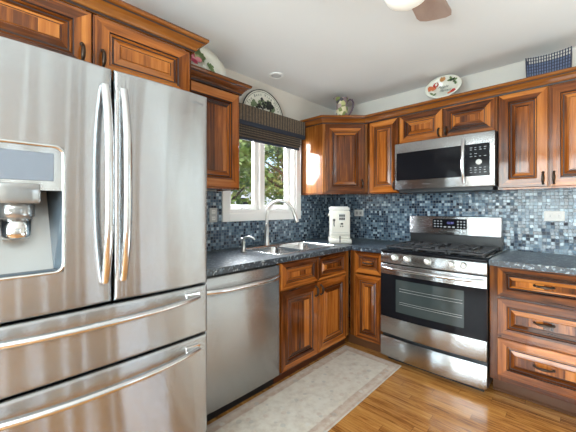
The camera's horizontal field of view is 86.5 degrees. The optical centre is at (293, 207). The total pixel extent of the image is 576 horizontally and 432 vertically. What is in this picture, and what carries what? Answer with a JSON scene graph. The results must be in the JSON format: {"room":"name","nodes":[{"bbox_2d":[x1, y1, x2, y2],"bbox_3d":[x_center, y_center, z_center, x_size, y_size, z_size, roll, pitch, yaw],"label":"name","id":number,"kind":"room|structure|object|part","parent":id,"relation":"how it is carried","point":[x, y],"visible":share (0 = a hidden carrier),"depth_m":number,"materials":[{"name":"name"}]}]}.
{"room":"kitchen","nodes":[
{"label":"kitchen","id":0,"kind":"room"},
{"bbox_2d":[207,68,333,221],"bbox_3d":[-1.429,0.049,1.745,0.160,2.420,5.760,0,0,43],"label":"wall","id":1,"kind":"structure","parent":0,"point":[292,106],"depth_m":3.08,"materials":[{"name":"paint"}]},
{"bbox_2d":[0,0,208,91],"bbox_3d":[-1.042,-0.729,1.519,0.708,0.337,0.981,0,0,43],"label":"upper cabinet","id":2,"kind":"object","parent":1,"relation":"attached to","point":[117,35],"visible":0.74,"depth_m":1.33,"materials":[{"name":"brown wood"}]},
{"bbox_3d":[-1.010,-0.697,1.139,0.020,0.248,0.442,0,0,43],"label":"door","id":3,"kind":"part","parent":2,"relation":"part of","materials":[{"name":"brown wood"}]},
{"bbox_3d":[-0.863,-0.639,1.256,0.036,0.093,0.018,0,0,43],"label":"handle","id":4,"kind":"part","parent":2,"relation":"part of","materials":[{"name":"brown metal"}]},
{"bbox_3d":[-0.812,-0.639,1.311,0.036,0.093,0.018,0,0,43],"label":"handle","id":5,"kind":"part","parent":2,"relation":"part of","materials":[{"name":"brown metal"}]},
{"bbox_3d":[-1.042,-0.861,1.519,0.708,0.073,0.981,0,0,43],"label":"crown molding","id":6,"kind":"part","parent":2,"relation":"part of","materials":[{"name":"brown wood"}]},
{"bbox_3d":[-0.704,-0.697,1.464,0.020,0.248,0.442,0,0,43],"label":"door","id":7,"kind":"part","parent":2,"relation":"part of","materials":[{"name":"brown wood"}]},
{"bbox_2d":[209,208,216,221],"bbox_3d":[-0.638,0.061,2.450,0.009,0.115,0.072,0,0,43],"label":"wall outlet","id":8,"kind":"object","parent":1,"relation":"attached to","point":[212,211],"visible":1,"depth_m":2.44,"materials":[{"name":"grey plastic"}]},
{"bbox_2d":[191,64,251,190],"bbox_3d":[-0.652,-0.514,2.167,0.389,0.767,0.609,0,0,43],"label":"upper cabinet","id":9,"kind":"object","parent":1,"relation":"attached to","point":[222,92],"visible":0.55,"depth_m":2.12,"materials":[{"name":"brown wood"}]},
{"bbox_2d":[191,46,225,75],"bbox_3d":[-0.625,-1.004,2.145,0.125,0.312,0.360,0,0,43],"label":"floral plate","id":10,"kind":"object","parent":9,"relation":"on","point":[205,58],"visible":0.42,"depth_m":2.20,"materials":[{"name":"white ceramic"}]},
{"bbox_3d":[-0.579,-0.481,2.063,0.020,0.676,0.518,0,0,43],"label":"door","id":11,"kind":"part","parent":9,"relation":"part of","materials":[{"name":"brown wood"}]},
{"bbox_3d":[-0.633,-0.861,2.187,0.389,0.073,0.554,0,0,43],"label":"crown molding","id":12,"kind":"part","parent":9,"relation":"part of","materials":[{"name":"brown wood"}]},
{"bbox_2d":[222,142,300,221],"bbox_3d":[-0.297,-0.371,2.907,0.136,0.980,0.964,0,0,43],"label":"window","id":13,"kind":"structure","parent":1,"relation":"in","point":[230,212],"depth_m":2.88,"materials":[{"name":"white"}]},
{"bbox_3d":[-0.466,-0.371,2.768,0.040,0.778,0.348,0,0,43],"label":"sash","id":14,"kind":"part","parent":13,"relation":"part of","materials":[{"name":"white"}]},
{"bbox_3d":[-0.185,-0.371,3.067,0.040,0.778,0.388,0,0,43],"label":"sash","id":15,"kind":"part","parent":13,"relation":"part of","materials":[{"name":"white"}]},
{"bbox_2d":[242,89,282,115],"bbox_3d":[-0.269,-0.964,2.793,0.015,0.208,0.491,0,0,43],"label":"wall plaque","id":16,"kind":"object","parent":1,"relation":"attached to","point":[258,98],"visible":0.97,"depth_m":2.78,"materials":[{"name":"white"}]},
{"bbox_2d":[207,191,333,250],"bbox_3d":[-0.244,0.108,2.882,0.008,0.474,2.160,0,0,43],"label":"backsplash","id":17,"kind":"structure","parent":1,"relation":"attached to","point":[313,223],"depth_m":2.92,"materials":[{"name":"tile"}]},
{"bbox_2d":[239,102,304,150],"bbox_3d":[-0.245,-0.610,2.783,0.108,0.498,0.958,0,0,43],"label":"window shade","id":18,"kind":"object","parent":1,"relation":"attached to","point":[257,125],"visible":0.64,"depth_m":2.76,"materials":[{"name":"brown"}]},
{"bbox_2d":[122,0,575,110],"bbox_3d":[0.832,-1.236,-0.492,6.600,0.150,6.000,0,0,43],"label":"ceiling","id":19,"kind":"structure","parent":0,"point":[362,51],"depth_m":2.11,"materials":[{"name":"paint"}]},
{"bbox_2d":[269,72,283,78],"bbox_3d":[-0.149,-1.155,2.689,0.132,0.010,0.132,0,0,43],"label":"recessed light","id":20,"kind":"object","parent":19,"relation":"in","point":[275,75],"visible":1,"depth_m":2.67,"materials":[{"name":"white"}]},
{"bbox_3d":[-0.149,-1.156,2.689,0.089,0.008,0.089,0,0,43],"label":"bulb","id":21,"kind":"part","parent":20,"relation":"part of","materials":[{"name":"grey glass"}]},
{"bbox_2d":[384,0,451,20],"bbox_3d":[0.548,-1.011,1.350,0.900,0.298,0.830,0,0,43],"label":"ceiling fan","id":22,"kind":"object","parent":19,"relation":"hanging from","point":[424,10],"visible":1,"depth_m":1.57,"materials":[{"name":"brown metal"}]},
{"bbox_3d":[0.484,-0.918,1.304,0.196,0.113,0.196,0,0,43],"label":"lamp shade","id":23,"kind":"part","parent":22,"relation":"part of","materials":[{"name":"white glass"}]},
{"bbox_3d":[0.676,-1.042,1.562,0.178,0.036,0.347,0,0,43],"label":"blade","id":24,"kind":"part","parent":22,"relation":"part of","materials":[{"name":"brown wood"}]},
{"bbox_2d":[207,317,575,431],"bbox_3d":[0.250,1.319,0.056,5.000,0.120,6.000,0,0,43],"label":"floor","id":25,"kind":"structure","parent":0,"point":[412,399],"depth_m":1.91,"materials":[{"name":"brown wood"}]},
{"bbox_2d":[0,36,206,431],"bbox_3d":[-0.965,0.369,1.399,0.930,1.780,0.832,0,0,43],"label":"refrigerator","id":26,"kind":"object","parent":25,"relation":"on","point":[103,172],"visible":1,"depth_m":1.10,"materials":[{"name":"grey metal"}]},
{"bbox_3d":[-0.896,0.070,0.989,0.078,0.066,0.078,0,0,43],"label":"lever","id":27,"kind":"part","parent":26,"relation":"part of","materials":[{"name":"silver metal"}]},
{"bbox_3d":[-0.864,-0.133,0.944,0.005,0.092,0.200,0,0,43],"label":"display panel","id":28,"kind":"part","parent":26,"relation":"part of","materials":[{"name":"grey plastic"}]},
{"bbox_3d":[-0.844,-0.084,1.009,0.072,0.874,0.429,0,0,43],"label":"door","id":29,"kind":"part","parent":26,"relation":"part of","materials":[{"name":"silver metal"}]},
{"bbox_3d":[-0.657,0.643,1.109,0.083,0.026,0.730,0,0,43],"label":"handle","id":30,"kind":"part","parent":26,"relation":"part of","materials":[{"name":"silver metal"}]},
{"bbox_3d":[-0.657,0.407,1.109,0.083,0.026,0.730,0,0,43],"label":"handle","id":31,"kind":"part","parent":26,"relation":"part of","materials":[{"name":"silver metal"}]},
{"bbox_3d":[-0.705,0.880,1.154,0.076,0.578,0.832,0,0,43],"label":"drawer","id":32,"kind":"part","parent":26,"relation":"part of","materials":[{"name":"silver metal"}]},
{"bbox_3d":[-0.705,0.472,1.154,0.076,0.223,0.832,0,0,43],"label":"drawer","id":33,"kind":"part","parent":26,"relation":"part of","materials":[{"name":"silver metal"}]},
{"bbox_3d":[-0.669,-0.087,1.103,0.073,0.727,0.028,0,0,43],"label":"handle","id":34,"kind":"part","parent":26,"relation":"part of","materials":[{"name":"silver metal"}]},
{"bbox_3d":[-0.627,-0.087,1.147,0.073,0.727,0.028,0,0,43],"label":"handle","id":35,"kind":"part","parent":26,"relation":"part of","materials":[{"name":"silver metal"}]},
{"bbox_3d":[-0.557,-0.084,1.314,0.072,0.874,0.397,0,0,43],"label":"door","id":36,"kind":"part","parent":26,"relation":"part of","materials":[{"name":"silver metal"}]},
{"bbox_2d":[205,264,279,421],"bbox_3d":[-0.497,0.822,2.101,0.670,0.874,0.598,0,0,43],"label":"dishwasher","id":37,"kind":"object","parent":25,"relation":"on","point":[242,331],"visible":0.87,"depth_m":1.89,"materials":[{"name":"silver metal"}]},
{"bbox_3d":[-0.277,0.477,1.894,0.066,0.032,0.567,0,0,43],"label":"handle","id":38,"kind":"part","parent":37,"relation":"part of","materials":[{"name":"silver metal"}]},
{"bbox_2d":[207,345,400,431],"bbox_3d":[0.141,1.255,2.046,0.530,0.008,1.530,0,0,43],"label":"runner rug","id":39,"kind":"object","parent":25,"relation":"on","point":[316,398],"visible":1,"depth_m":2.01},
{"bbox_2d":[273,251,347,383],"bbox_3d":[0.007,0.822,2.660,0.654,0.874,0.899,0,0,43],"label":"base cabinet","id":40,"kind":"object","parent":25,"relation":"on","point":[313,291],"visible":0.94,"depth_m":2.39,"materials":[{"name":"brown wood"}]},
{"bbox_3d":[0.051,0.488,2.294,0.020,0.186,0.404,0,0,43],"label":"drawer","id":41,"kind":"part","parent":40,"relation":"part of","materials":[{"name":"brown wood"}]},
{"bbox_3d":[0.051,0.879,2.294,0.020,0.567,0.404,0,0,43],"label":"door","id":42,"kind":"part","parent":40,"relation":"part of","materials":[{"name":"brown wood"}]},
{"bbox_2d":[207,237,402,276],"bbox_3d":[0.098,0.364,2.560,0.945,0.038,2.159,0,0,43],"label":"countertop","id":43,"kind":"structure","parent":40,"relation":"on","point":[222,261],"depth_m":2.25,"materials":[{"name":"stone"}]},
{"bbox_2d":[240,236,254,251],"bbox_3d":[-0.352,0.282,2.373,0.122,0.127,0.048,0,0,9],"label":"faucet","id":44,"kind":"object","parent":43,"relation":"on","point":[245,237],"visible":0.99,"depth_m":2.37,"materials":[{"name":"silver metal"}]},
{"bbox_2d":[263,199,298,245],"bbox_3d":[-0.109,0.136,2.752,0.324,0.419,0.102,0,0,4],"label":"faucet","id":45,"kind":"object","parent":43,"relation":"on","point":[266,240],"visible":0.99,"depth_m":2.76,"materials":[{"name":"silver metal"}]},
{"bbox_3d":[-0.120,0.041,2.775,0.269,0.229,0.029,0,0,4],"label":"spout","id":46,"kind":"part","parent":45,"relation":"part of","materials":[{"name":"silver metal"}]},
{"bbox_2d":[245,242,336,254],"bbox_3d":[-0.016,0.439,2.633,0.454,0.198,0.764,0,0,43],"label":"sink","id":47,"kind":"object","parent":43,"relation":"in","point":[286,248],"visible":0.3,"depth_m":2.73,"materials":[{"name":"silver metal"}]},
{"bbox_3d":[-0.141,0.444,2.501,0.426,0.181,0.372,0,0,43],"label":"bowl","id":48,"kind":"part","parent":47,"relation":"part of","materials":[{"name":"silver metal"}]},
{"bbox_3d":[0.112,0.444,2.769,0.426,0.181,0.362,0,0,43],"label":"bowl","id":49,"kind":"part","parent":47,"relation":"part of","materials":[{"name":"silver metal"}]},
{"bbox_2d":[328,206,351,243],"bbox_3d":[0.457,0.167,3.055,0.217,0.355,0.310,0,0,3],"label":"coffee machine","id":50,"kind":"object","parent":43,"relation":"on","point":[339,216],"visible":1,"depth_m":2.93,"materials":[{"name":"white plastic"}]},
{"bbox_3d":[0.463,0.009,3.099,0.196,0.039,0.200,0,0,3],"label":"bean hopper lid","id":51,"kind":"part","parent":50,"relation":"part of","materials":[{"name":"white plastic"}]},
{"bbox_3d":[0.330,0.879,2.591,0.020,0.567,0.396,0,0,43],"label":"door","id":52,"kind":"part","parent":40,"relation":"part of","materials":[{"name":"brown wood"}]},
{"bbox_3d":[0.330,0.488,2.591,0.020,0.186,0.396,0,0,43],"label":"drawer","id":53,"kind":"part","parent":40,"relation":"part of","materials":[{"name":"brown wood"}]},
{"bbox_2d":[349,250,382,352],"bbox_3d":[0.811,0.822,2.907,0.379,0.874,0.654,0,0,43],"label":"base cabinet","id":54,"kind":"object","parent":25,"relation":"on","point":[365,267],"visible":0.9,"depth_m":2.68,"materials":[{"name":"brown wood"}]},
{"bbox_3d":[0.654,0.485,2.667,0.256,0.184,0.020,0,0,43],"label":"drawer","id":55,"kind":"part","parent":54,"relation":"part of","materials":[{"name":"brown wood"}]},
{"bbox_3d":[0.654,0.877,2.667,0.256,0.565,0.020,0,0,43],"label":"door","id":56,"kind":"part","parent":54,"relation":"part of","materials":[{"name":"brown wood"}]},
{"bbox_2d":[381,215,503,391],"bbox_3d":[1.198,0.668,2.484,0.754,1.182,0.740,0,0,43],"label":"gas range","id":57,"kind":"object","parent":25,"relation":"on","point":[435,297],"visible":1,"depth_m":2.26,"materials":[{"name":"silver metal"}]},
{"bbox_3d":[0.800,0.399,2.432,0.049,0.050,0.043,0,0,43],"label":"knob","id":58,"kind":"part","parent":57,"relation":"part of","materials":[{"name":"silver metal"}]},
{"bbox_3d":[0.871,0.399,2.359,0.049,0.050,0.043,0,0,43],"label":"knob","id":59,"kind":"part","parent":57,"relation":"part of","materials":[{"name":"silver metal"}]},
{"bbox_3d":[0.984,0.399,2.249,0.049,0.050,0.043,0,0,43],"label":"knob","id":60,"kind":"part","parent":57,"relation":"part of","materials":[{"name":"silver metal"}]},
{"bbox_3d":[0.971,0.485,2.243,0.729,0.025,0.079,0,0,43],"label":"handle","id":61,"kind":"part","parent":57,"relation":"part of","materials":[{"name":"silver metal"}]},
{"bbox_3d":[1.004,1.127,2.278,0.754,0.160,0.050,0,0,43],"label":"storage drawer","id":62,"kind":"part","parent":57,"relation":"part of","materials":[{"name":"silver metal"}]},
{"bbox_3d":[1.004,0.740,2.278,0.754,0.565,0.050,0,0,43],"label":"oven door","id":63,"kind":"part","parent":57,"relation":"part of","materials":[{"name":"black"}]},
{"bbox_3d":[1.004,0.407,2.278,0.754,0.080,0.050,0,0,43],"label":"control panel","id":64,"kind":"part","parent":57,"relation":"part of","materials":[{"name":"silver metal"}]},
{"bbox_2d":[381,243,502,262],"bbox_3d":[1.193,0.341,2.479,0.754,0.045,0.578,0,0,43],"label":"cooktop","id":65,"kind":"object","parent":57,"relation":"in","point":[453,252],"depth_m":2.36,"materials":[{"name":"grey metal"}]},
{"bbox_3d":[1.102,0.399,2.142,0.049,0.050,0.043,0,0,43],"label":"knob","id":66,"kind":"part","parent":57,"relation":"part of","materials":[{"name":"silver metal"}]},
{"bbox_3d":[1.160,0.399,2.092,0.049,0.050,0.043,0,0,43],"label":"knob","id":67,"kind":"part","parent":57,"relation":"part of","materials":[{"name":"silver metal"}]},
{"bbox_2d":[490,265,575,416],"bbox_3d":[1.713,0.822,2.058,0.568,0.874,0.654,0,0,43],"label":"base cabinet","id":68,"kind":"object","parent":25,"relation":"on","point":[533,312],"visible":0.99,"depth_m":1.89,"materials":[{"name":"brown wood"}]},
{"bbox_2d":[488,250,575,274],"bbox_3d":[1.729,0.364,2.060,0.592,0.038,0.636,0,0,43],"label":"countertop","id":69,"kind":"structure","parent":68,"relation":"on","point":[547,262],"depth_m":1.99,"materials":[{"name":"stone"}]},
{"bbox_3d":[1.519,0.975,1.853,0.474,0.242,0.020,0,0,43],"label":"drawer","id":70,"kind":"part","parent":68,"relation":"part of","materials":[{"name":"brown wood"}]},
{"bbox_3d":[1.519,0.711,1.853,0.474,0.240,0.020,0,0,43],"label":"drawer","id":71,"kind":"part","parent":68,"relation":"part of","materials":[{"name":"brown wood"}]},
{"bbox_3d":[1.519,0.483,1.853,0.474,0.184,0.020,0,0,43],"label":"drawer","id":72,"kind":"part","parent":68,"relation":"part of","materials":[{"name":"brown wood"}]},
{"bbox_3d":[1.501,0.970,1.833,0.108,0.018,0.036,0,0,43],"label":"handle","id":73,"kind":"part","parent":68,"relation":"part of","materials":[{"name":"brown metal"}]},
{"bbox_3d":[1.501,0.706,1.833,0.108,0.018,0.036,0,0,43],"label":"handle","id":74,"kind":"part","parent":68,"relation":"part of","materials":[{"name":"brown metal"}]},
{"bbox_3d":[1.501,0.478,1.833,0.108,0.018,0.036,0,0,43],"label":"handle","id":75,"kind":"part","parent":68,"relation":"part of","materials":[{"name":"brown metal"}]},
{"bbox_2d":[334,47,575,316],"bbox_3d":[2.223,0.049,2.153,4.600,2.420,0.160,0,0,43],"label":"wall","id":76,"kind":"structure","parent":0,"point":[515,71],"depth_m":2.71,"materials":[{"name":"paint"}]},
{"bbox_2d":[301,124,369,196],"bbox_3d":[0.508,-0.486,3.230,0.602,0.710,0.598,0,0,43],"label":"upper cabinet","id":77,"kind":"object","parent":76,"relation":"attached to","point":[334,157],"visible":0.95,"depth_m":3.01,"materials":[{"name":"brown wood"}]},
{"bbox_2d":[333,96,353,114],"bbox_3d":[0.515,-0.977,3.112,0.211,0.272,0.127,0,0,1],"label":"pitcher","id":78,"kind":"object","parent":77,"relation":"on","point":[341,102],"visible":0.71,"depth_m":3.07,"materials":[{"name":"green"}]},
{"bbox_3d":[0.584,-1.014,3.110,0.072,0.186,0.017,0,0,1],"label":"handle","id":79,"kind":"part","parent":78,"relation":"part of","materials":[{"name":"grey"}]},
{"bbox_3d":[0.513,-0.481,3.017,0.393,0.676,0.020,0,0,-2],"label":"door","id":80,"kind":"part","parent":77,"relation":"part of","materials":[{"name":"brown wood"}]},
{"bbox_2d":[300,66,575,127],"bbox_3d":[1.050,-0.861,2.611,2.318,0.073,0.314,0,0,35],"label":"crown molding","id":81,"kind":"structure","parent":77,"relation":"attached to","point":[568,74],"depth_m":2.43,"materials":[{"name":"brown wood"}]},
{"bbox_2d":[354,210,362,215],"bbox_3d":[0.735,0.061,3.427,0.115,0.072,0.009,0,0,43],"label":"wall outlet","id":82,"kind":"object","parent":76,"relation":"attached to","point":[356,212],"visible":1,"depth_m":3.43,"materials":[{"name":"white plastic"}]},
{"bbox_2d":[368,117,408,194],"bbox_3d":[0.931,-0.486,3.000,0.332,0.710,0.354,0,0,43],"label":"upper cabinet","id":83,"kind":"object","parent":76,"relation":"attached to","point":[383,136],"visible":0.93,"depth_m":2.89,"materials":[{"name":"brown wood"}]},
{"bbox_3d":[0.853,-0.481,2.892,0.284,0.676,0.020,0,0,43],"label":"door","id":84,"kind":"part","parent":83,"relation":"part of","materials":[{"name":"brown wood"}]},
{"bbox_2d":[399,97,497,143],"bbox_3d":[1.329,-0.704,2.626,0.757,0.274,0.354,0,0,43],"label":"upper cabinet","id":85,"kind":"object","parent":76,"relation":"attached to","point":[481,115],"visible":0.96,"depth_m":2.48,"materials":[{"name":"brown wood"}]},
{"bbox_3d":[1.103,-0.699,2.657,0.363,0.240,0.020,0,0,43],"label":"door","id":86,"kind":"part","parent":85,"relation":"part of","materials":[{"name":"brown wood"}]},
{"bbox_2d":[425,75,461,98],"bbox_3d":[1.291,-1.043,2.642,0.300,0.211,0.074,0,0,43],"label":"oval platter","id":87,"kind":"object","parent":85,"relation":"on","point":[445,85],"visible":0.99,"depth_m":2.65,"materials":[{"name":"white ceramic"}]},
{"bbox_2d":[395,130,500,193],"bbox_3d":[1.295,-0.348,2.589,0.752,0.430,0.453,0,0,43],"label":"microwave","id":88,"kind":"object","parent":85,"relation":"attached to","point":[466,162],"visible":0.99,"depth_m":2.41,"materials":[{"name":"silver metal"}]},
{"bbox_3d":[1.287,-0.356,2.321,0.023,0.339,0.051,0,0,43],"label":"handle","id":89,"kind":"part","parent":88,"relation":"part of","materials":[{"name":"silver metal"}]},
{"bbox_3d":[1.369,-0.355,2.278,0.160,0.241,0.003,0,0,41],"label":"control panel","id":90,"kind":"part","parent":88,"relation":"part of","materials":[{"name":"black plastic"}]},
{"bbox_3d":[1.371,-0.699,2.404,0.365,0.240,0.020,0,0,43],"label":"door","id":91,"kind":"part","parent":85,"relation":"part of","materials":[{"name":"brown wood"}]},
{"bbox_2d":[334,190,575,254],"bbox_3d":[1.331,0.149,2.877,2.292,0.620,0.008,0,0,43],"label":"backsplash","id":92,"kind":"structure","parent":76,"relation":"attached to","point":[385,217],"depth_m":2.57,"materials":[{"name":"tile"}]},
{"bbox_2d":[498,80,575,190],"bbox_3d":[1.820,-0.486,2.164,0.586,0.710,0.354,0,0,43],"label":"upper cabinet","id":93,"kind":"object","parent":76,"relation":"attached to","point":[537,127],"visible":1,"depth_m":2.11,"materials":[{"name":"brown wood"}]},
{"bbox_3d":[1.623,-0.481,2.167,0.280,0.676,0.020,0,0,43],"label":"door","id":94,"kind":"part","parent":93,"relation":"part of","materials":[{"name":"brown wood"}]},
{"bbox_3d":[1.688,-0.201,2.069,0.018,0.093,0.036,0,0,43],"label":"handle","id":95,"kind":"part","parent":93,"relation":"part of","materials":[{"name":"brown metal"}]},
{"bbox_2d":[525,46,571,77],"bbox_3d":[1.808,-0.957,2.167,0.248,0.225,0.156,0,0,43],"label":"wire basket","id":96,"kind":"object","parent":93,"relation":"on","point":[563,62],"visible":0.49,"depth_m":2.11,"materials":[{"name":"metal"}]},
{"bbox_3d":[1.729,-0.201,2.031,0.018,0.093,0.036,0,0,43],"label":"handle","id":97,"kind":"part","parent":93,"relation":"part of","materials":[{"name":"brown metal"}]},
{"bbox_3d":[1.831,-0.481,1.972,0.282,0.676,0.020,0,0,43],"label":"door","id":98,"kind":"part","parent":93,"relation":"part of","materials":[{"name":"brown wood"}]},
{"bbox_2d":[544,211,564,220],"bbox_3d":[1.949,0.063,2.284,0.118,0.075,0.009,0,0,43],"label":"wall outlet","id":99,"kind":"object","parent":76,"relation":"attached to","point":[548,215],"visible":1,"depth_m":2.28,"materials":[{"name":"white plastic"}]},
{"label":"outside","id":100,"kind":"structure","parent":0,"visible":0},
{"bbox_3d":[-1.648,1.659,4.313,56.000,0.100,50.000,0,0,43],"label":"ground","id":101,"kind":"structure","parent":100,"visible":0},
{"bbox_2d":[231,139,279,209],"bbox_3d":[-1.622,-0.872,6.721,2.912,4.968,3.099,0,0,43],"label":"tree","id":102,"kind":"object","parent":101,"relation":"on","point":[245,148],"visible":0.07,"depth_m":6.77,"materials":[{"name":"green plant"}]},
{"bbox_2d":[231,171,281,209],"bbox_3d":[-5.014,-1.266,33.569,5.600,5.750,11.000,0,0,43],"label":"neighbor house","id":103,"kind":"structure","parent":101,"relation":"on","point":[250,194],"depth_m":30.42,"materials":[{"name":"white"}]},
{"bbox_2d":[239,142,281,209],"bbox_3d":[-1.339,-1.902,13.983,3.530,7.026,3.744,0,0,1],"label":"tree","id":104,"kind":"object","parent":101,"relation":"on","point":[274,173],"visible":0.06,"depth_m":13.43,"materials":[{"name":"green plant"}]},
{"bbox_2d":[239,141,283,204],"bbox_3d":[-0.134,-1.315,10.434,3.678,5.852,3.554,0,0,-18],"label":"tree","id":105,"kind":"object","parent":101,"relation":"on","point":[279,192],"visible":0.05,"depth_m":9.86,"materials":[{"name":"green plant"}]}
]}

